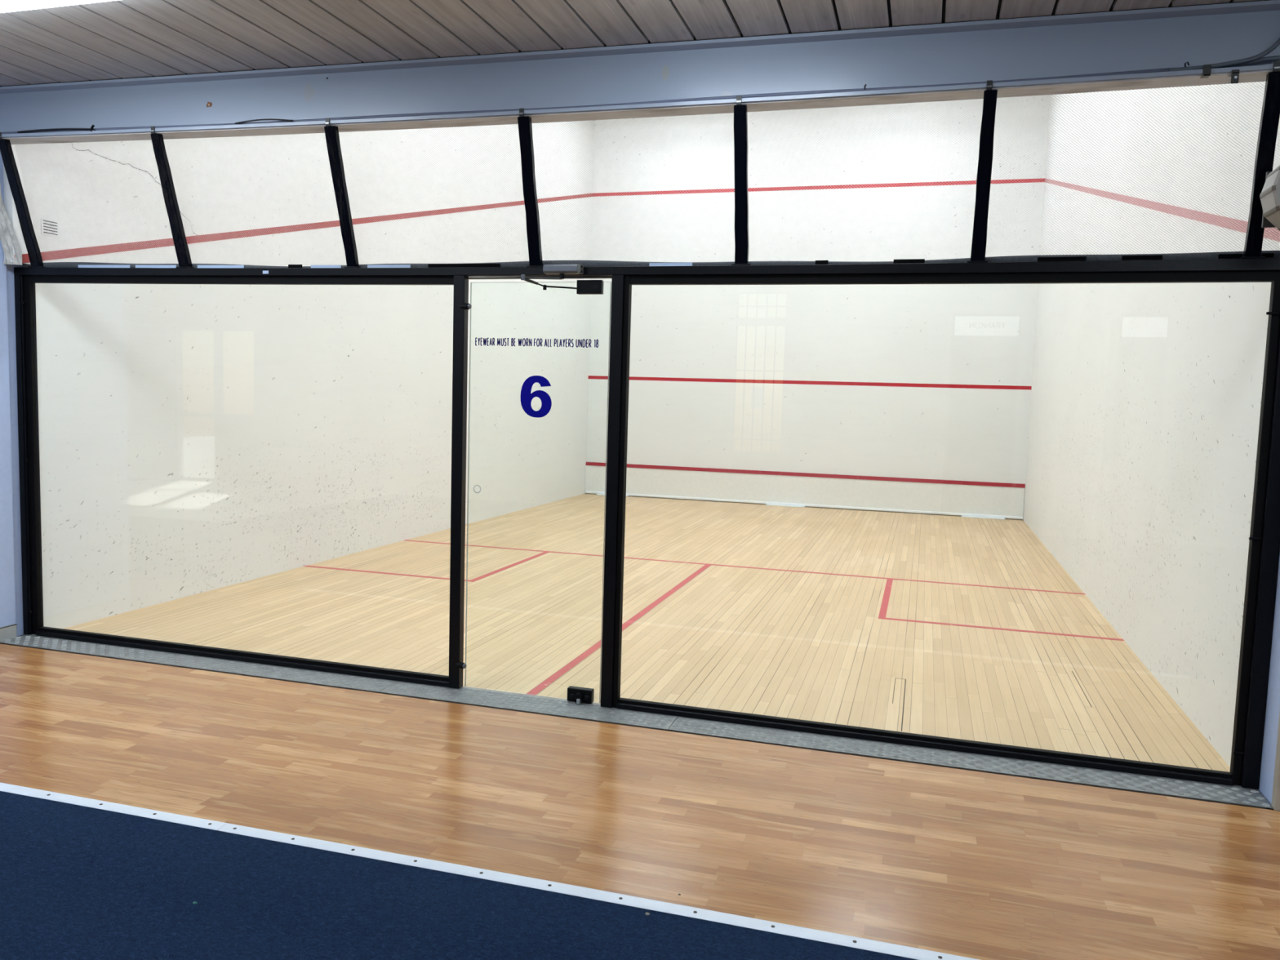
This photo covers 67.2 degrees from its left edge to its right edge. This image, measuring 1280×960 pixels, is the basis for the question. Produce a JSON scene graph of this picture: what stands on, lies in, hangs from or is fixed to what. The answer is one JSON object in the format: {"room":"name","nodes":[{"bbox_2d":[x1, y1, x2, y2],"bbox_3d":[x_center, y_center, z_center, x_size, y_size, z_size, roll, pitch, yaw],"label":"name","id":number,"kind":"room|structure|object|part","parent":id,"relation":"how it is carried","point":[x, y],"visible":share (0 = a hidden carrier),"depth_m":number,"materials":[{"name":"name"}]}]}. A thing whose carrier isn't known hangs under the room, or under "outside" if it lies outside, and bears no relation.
{"room":"squash club corridor","nodes":[
{"label":"squash club corridor","id":0,"kind":"room"},
{"bbox_2d":[0,151,23,635],"bbox_3d":[-4.006,-0.651,5.415,0.560,3.200,0.790,3,5,16],"label":"wall pier","id":1,"kind":"object","parent":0,"point":[11,563],"visible":0.5,"depth_m":5.62,"materials":[{"name":"blue paint"}]},
{"bbox_2d":[0,623,17,640],"bbox_3d":[-3.809,0.920,5.409,0.033,0.083,0.656,3,5,16],"label":"baseboard","id":2,"kind":"structure","parent":1,"relation":"attached to","point":[9,632],"depth_m":5.67,"materials":[{"name":"white wood"}]},
{"bbox_2d":[3,120,594,628],"bbox_3d":[-2.223,-3.092,10.206,0.222,7.460,10.015,3,5,16],"label":"wall","id":3,"kind":"structure","parent":0,"point":[194,438],"depth_m":7.84,"materials":[{"name":"paint"}]},
{"bbox_2d":[40,217,59,237],"bbox_3d":[-3.510,-1.500,5.730,0.006,0.095,0.125,3,5,16],"label":"air vent","id":4,"kind":"object","parent":3,"relation":"in","point":[55,233],"visible":0.66,"depth_m":5.72,"materials":[{"name":"paint"}]},
{"bbox_2d":[13,257,1279,789],"bbox_3d":[-0.545,0.015,4.800,6.524,2.175,0.072,3,5,16],"label":"wall frame","id":5,"kind":"object","parent":3,"relation":"attached to","point":[1264,550],"visible":0.99,"depth_m":4.60,"materials":[{"name":"black paint"}]},
{"bbox_3d":[-3.651,-0.135,5.718,0.038,2.132,0.055,3,5,16],"label":"post","id":6,"kind":"part","parent":5,"relation":"part of","materials":[{"name":"black metal"}]},
{"bbox_2d":[0,132,45,267],"bbox_3d":[-3.514,-1.574,5.455,0.095,0.705,0.260,3,5,16],"label":"strut","id":7,"kind":"object","parent":5,"relation":"on","point":[6,149],"visible":0.94,"depth_m":5.44,"materials":[{"name":"black metal"}]},
{"bbox_3d":[-3.494,-1.234,5.587,0.095,0.007,0.048,3,5,16],"label":"foot plate","id":8,"kind":"part","parent":7,"relation":"part of","materials":[{"name":"black paint"}]},
{"bbox_2d":[150,126,193,267],"bbox_3d":[-2.517,-1.503,5.163,0.095,0.699,0.260,3,5,16],"label":"strut","id":9,"kind":"object","parent":5,"relation":"on","point":[181,247],"visible":0.86,"depth_m":5.15,"materials":[{"name":"black metal"}]},
{"bbox_3d":[-2.302,0.991,5.393,2.742,0.026,0.026,3,5,16],"label":"rail","id":10,"kind":"part","parent":5,"relation":"part of","materials":[{"name":"black metal"}]},
{"bbox_2d":[324,118,360,267],"bbox_3d":[-1.508,-1.436,4.868,0.081,0.694,0.260,3,5,16],"label":"strut","id":11,"kind":"object","parent":5,"relation":"on","point":[331,132],"visible":0.91,"depth_m":4.84,"materials":[{"name":"black metal"}]},
{"bbox_3d":[-0.927,0.027,4.916,0.060,2.108,0.050,3,5,16],"label":"post","id":12,"kind":"part","parent":5,"relation":"part of","materials":[{"name":"black metal"}]},
{"bbox_2d":[517,107,542,266],"bbox_3d":[-0.526,-1.375,4.580,0.088,0.691,0.260,3,5,16],"label":"strut","id":13,"kind":"object","parent":5,"relation":"on","point":[525,125],"visible":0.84,"depth_m":4.56,"materials":[{"name":"black metal"}]},
{"bbox_3d":[-0.507,-1.042,4.711,0.086,0.007,0.048,3,5,16],"label":"foot plate","id":14,"kind":"part","parent":13,"relation":"part of","materials":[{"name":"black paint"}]},
{"bbox_2d":[464,280,611,704],"bbox_3d":[-0.527,0.060,4.792,0.739,2.080,0.068,3,5,16],"label":"door","id":15,"kind":"structure","parent":5,"relation":"attached to","point":[578,695],"depth_m":4.76,"materials":[{"name":"clear glass"}]},
{"bbox_2d":[520,263,583,289],"bbox_3d":[-0.419,-0.976,4.624,0.295,0.122,0.090,2,5,2],"label":"door closer","id":16,"kind":"object","parent":5,"relation":"attached to","point":[562,269],"depth_m":4.61,"materials":[{"name":"grey metal"}]},
{"bbox_3d":[-0.465,-0.966,4.607,0.181,0.015,0.013,1,5,-8],"label":"arm","id":17,"kind":"part","parent":16,"relation":"part of","materials":[{"name":"metal"}]},
{"bbox_3d":[-0.381,-0.929,4.640,0.157,0.014,0.010,2,5,2],"label":"link rod","id":18,"kind":"part","parent":16,"relation":"part of","materials":[{"name":"metal"}]},
{"bbox_3d":[-0.130,0.072,4.684,0.059,2.105,0.055,3,5,16],"label":"post","id":19,"kind":"part","parent":5,"relation":"part of","materials":[{"name":"black metal"}]},
{"bbox_3d":[-0.513,-1.032,4.713,6.524,0.074,0.055,3,5,16],"label":"header rail","id":20,"kind":"part","parent":5,"relation":"part of","materials":[{"name":"black metal"}]},
{"bbox_2d":[731,95,751,265],"bbox_3d":[0.448,-1.319,4.294,0.086,0.690,0.260,3,5,16],"label":"strut","id":21,"kind":"object","parent":5,"relation":"on","point":[740,116],"visible":0.94,"depth_m":4.27,"materials":[{"name":"black metal"}]},
{"bbox_3d":[0.468,-0.987,4.425,0.086,0.007,0.048,3,5,16],"label":"foot plate","id":22,"kind":"part","parent":21,"relation":"part of","materials":[{"name":"black paint"}]},
{"bbox_3d":[1.173,1.182,4.371,2.680,0.026,0.026,3,5,16],"label":"rail","id":23,"kind":"part","parent":5,"relation":"part of","materials":[{"name":"black paint"}]},
{"bbox_2d":[966,80,997,262],"bbox_3d":[1.429,-1.266,4.005,0.085,0.689,0.260,3,5,16],"label":"strut","id":24,"kind":"object","parent":5,"relation":"on","point":[984,161],"visible":0.89,"depth_m":3.99,"materials":[{"name":"black metal"}]},
{"bbox_3d":[1.449,-0.935,4.136,0.085,0.007,0.048,3,5,16],"label":"foot plate","id":25,"kind":"part","parent":24,"relation":"part of","materials":[{"name":"black paint"}]},
{"bbox_2d":[1240,61,1279,258],"bbox_3d":[2.416,-1.218,3.715,0.084,0.690,0.265,4,5,20],"label":"strut","id":26,"kind":"object","parent":5,"relation":"on","point":[1270,113],"visible":0.85,"depth_m":3.69,"materials":[{"name":"black metal"}]},
{"bbox_3d":[2.443,-0.885,3.844,0.081,0.007,0.048,3,5,16],"label":"foot plate","id":27,"kind":"part","parent":26,"relation":"part of","materials":[{"name":"black paint"}]},
{"bbox_2d":[1259,164,1279,231],"bbox_3d":[2.465,-1.058,3.539,0.302,0.302,0.217,3,5,16],"label":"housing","id":28,"kind":"object","parent":26,"relation":"attached to","point":[1269,197],"visible":1,"depth_m":3.55,"materials":[{"name":"white metal"}]},
{"bbox_3d":[2.501,-1.061,3.634,0.253,0.208,0.015,3,5,16],"label":"plate","id":29,"kind":"part","parent":28,"relation":"part of","materials":[{"name":"white plastic"}]},
{"bbox_3d":[2.551,0.221,3.897,0.062,2.104,0.055,3,5,16],"label":"post","id":30,"kind":"part","parent":5,"relation":"part of","materials":[{"name":"black metal"}]},
{"bbox_2d":[0,0,1270,86],"bbox_3d":[-4.783,-1.909,1.683,18.200,0.167,7.960,3,5,16],"label":"ceiling","id":31,"kind":"structure","parent":0,"point":[117,39],"depth_m":4.14,"materials":[{"name":"wood"}]},
{"bbox_2d":[0,0,115,13],"bbox_3d":[-2.757,-1.965,3.771,1.608,0.061,0.563,3,5,16],"label":"ceiling light","id":32,"kind":"object","parent":31,"relation":"attached to","point":[6,6],"visible":1,"depth_m":3.92,"materials":[{"name":"white plastic"}]},
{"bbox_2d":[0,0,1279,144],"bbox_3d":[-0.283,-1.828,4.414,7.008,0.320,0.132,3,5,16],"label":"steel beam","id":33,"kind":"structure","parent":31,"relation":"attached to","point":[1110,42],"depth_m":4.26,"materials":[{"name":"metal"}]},
{"bbox_2d":[17,124,94,133],"bbox_3d":[-3.159,-1.888,5.201,0.532,0.036,0.017,3,5,16],"label":"cable","id":34,"kind":"object","parent":33,"relation":"attached to","point":[91,128],"visible":1,"depth_m":5.19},
{"bbox_2d":[235,118,293,124],"bbox_3d":[-1.890,-1.802,4.834,0.341,0.022,0.008,3,5,16],"label":"cable","id":35,"kind":"object","parent":33,"relation":"on","point":[288,120],"visible":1,"depth_m":4.83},
{"bbox_2d":[1,67,1173,133],"bbox_3d":[-0.798,-1.746,4.529,5.950,0.065,0.025,3,5,16],"label":"cable","id":36,"kind":"object","parent":33,"relation":"on","point":[1167,69],"visible":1,"depth_m":4.27,"materials":[{"name":"grey plastic"}]},
{"bbox_2d":[0,81,1279,267],"bbox_3d":[-0.522,-1.387,4.655,6.469,0.714,0.235,3,5,15],"label":"net","id":37,"kind":"object","parent":33,"relation":"attached to","point":[8,237],"visible":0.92,"depth_m":4.43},
{"bbox_2d":[1200,64,1211,78],"bbox_3d":[2.148,-1.550,3.654,0.026,0.042,0.036,3,5,16],"label":"clamp","id":38,"kind":"object","parent":33,"relation":"attached to","point":[1206,68],"visible":1,"depth_m":3.64,"materials":[{"name":"metal"}]},
{"bbox_3d":[2.143,-1.549,3.639,0.026,0.042,0.005,3,5,16],"label":"clamp plate","id":39,"kind":"part","parent":38,"relation":"part of","materials":[{"name":"metal"}]},
{"bbox_2d":[1169,37,1279,71],"bbox_3d":[2.247,-1.660,3.617,0.448,0.222,0.019,3,5,17],"label":"conduit","id":40,"kind":"object","parent":33,"relation":"attached to","point":[1277,43],"visible":1,"depth_m":3.62,"materials":[{"name":"grey plastic"}]},
{"bbox_2d":[1228,69,1239,84],"bbox_3d":[2.238,-1.516,3.626,0.026,0.050,0.043,3,5,16],"label":"clamp","id":41,"kind":"object","parent":33,"relation":"attached to","point":[1234,75],"visible":1,"depth_m":3.61,"materials":[{"name":"metal"}]},
{"bbox_2d":[1213,55,1279,68],"bbox_3d":[2.447,-1.568,3.583,0.581,0.040,0.021,3,5,16],"label":"conduit","id":42,"kind":"object","parent":33,"relation":"attached to","point":[1273,58],"visible":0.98,"depth_m":3.61,"materials":[{"name":"grey plastic"}]},
{"bbox_2d":[0,493,1279,959],"bbox_3d":[-2.583,0.660,9.650,18.200,0.061,11.440,3,5,16],"label":"floor","id":43,"kind":"structure","parent":0,"point":[980,865],"depth_m":4.40,"materials":[{"name":"brown wood"}]},
{"bbox_2d":[0,634,399,693],"bbox_3d":[-2.502,1.008,5.363,2.523,0.018,0.240,3,5,16],"label":"plate","id":44,"kind":"object","parent":43,"relation":"on","point":[32,641],"visible":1,"depth_m":5.29,"materials":[{"name":"metal"}]},
{"bbox_2d":[378,680,678,730],"bbox_3d":[-0.565,1.114,4.793,1.517,0.018,0.240,3,5,16],"label":"plate","id":45,"kind":"object","parent":43,"relation":"on","point":[544,705],"visible":1,"depth_m":4.76,"materials":[{"name":"metal"}]},
{"bbox_2d":[667,715,1273,808],"bbox_3d":[1.342,1.219,4.233,2.458,0.018,0.240,3,5,16],"label":"plate","id":46,"kind":"object","parent":43,"relation":"on","point":[1237,795],"visible":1,"depth_m":4.16,"materials":[{"name":"metal"}]},
{"bbox_2d":[585,94,1050,519],"bbox_3d":[2.350,-3.281,13.962,6.409,7.460,0.202,3,5,16],"label":"wall","id":47,"kind":"structure","parent":0,"point":[923,381],"depth_m":13.83,"materials":[{"name":"paint"}]},
{"bbox_2d":[584,462,1025,519],"bbox_3d":[2.204,0.138,14.104,6.401,0.496,0.119,3,5,16],"label":"board","id":48,"kind":"object","parent":47,"relation":"attached to","point":[965,499],"visible":0.97,"depth_m":14.00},
{"bbox_3d":[2.135,0.376,14.143,0.560,0.012,0.118,3,5,16],"label":"foot plate","id":49,"kind":"part","parent":48,"relation":"part of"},
{"bbox_3d":[2.208,0.354,14.156,6.401,0.033,0.049,3,5,16],"label":"rail","id":50,"kind":"part","parent":48,"relation":"part of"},
{"bbox_3d":[4.765,0.521,13.370,0.570,0.012,0.118,3,5,16],"label":"foot plate","id":51,"kind":"part","parent":48,"relation":"part of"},
{"bbox_2d":[1022,81,1279,766],"bbox_3d":[4.146,-2.747,8.404,0.222,7.460,9.880,3,5,16],"label":"wall","id":52,"kind":"structure","parent":0,"point":[1145,403],"depth_m":5.91,"materials":[{"name":"paint"}]},
{"bbox_2d":[1258,551,1279,811],"bbox_3d":[2.768,0.247,3.734,0.460,2.100,0.276,3,5,16],"label":"wall pier","id":53,"kind":"object","parent":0,"point":[1269,777],"visible":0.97,"depth_m":3.85,"materials":[{"name":"blue paint"}]},
{"bbox_3d":[-5.100,1.367,1.216,18.200,0.039,6.400,3,5,16],"label":"floor","id":54,"kind":"structure","parent":0,"visible":0},
{"bbox_2d":[0,782,979,959],"bbox_3d":[-5.109,1.316,1.176,18.200,0.068,6.326,3,5,16],"label":"carpet","id":55,"kind":"object","parent":54,"relation":"on","point":[77,882],"depth_m":2.85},
{"bbox_3d":[-2.501,1.149,3.651,2.187,0.008,0.058,3,5,16],"label":"transition strip","id":56,"kind":"part","parent":55,"relation":"part of","materials":[{"name":"silver metal"}]},
{"bbox_3d":[0.377,1.306,2.815,3.811,0.008,0.065,3,5,16],"label":"transition strip","id":57,"kind":"part","parent":55,"relation":"part of","materials":[{"name":"silver metal"}]}
]}

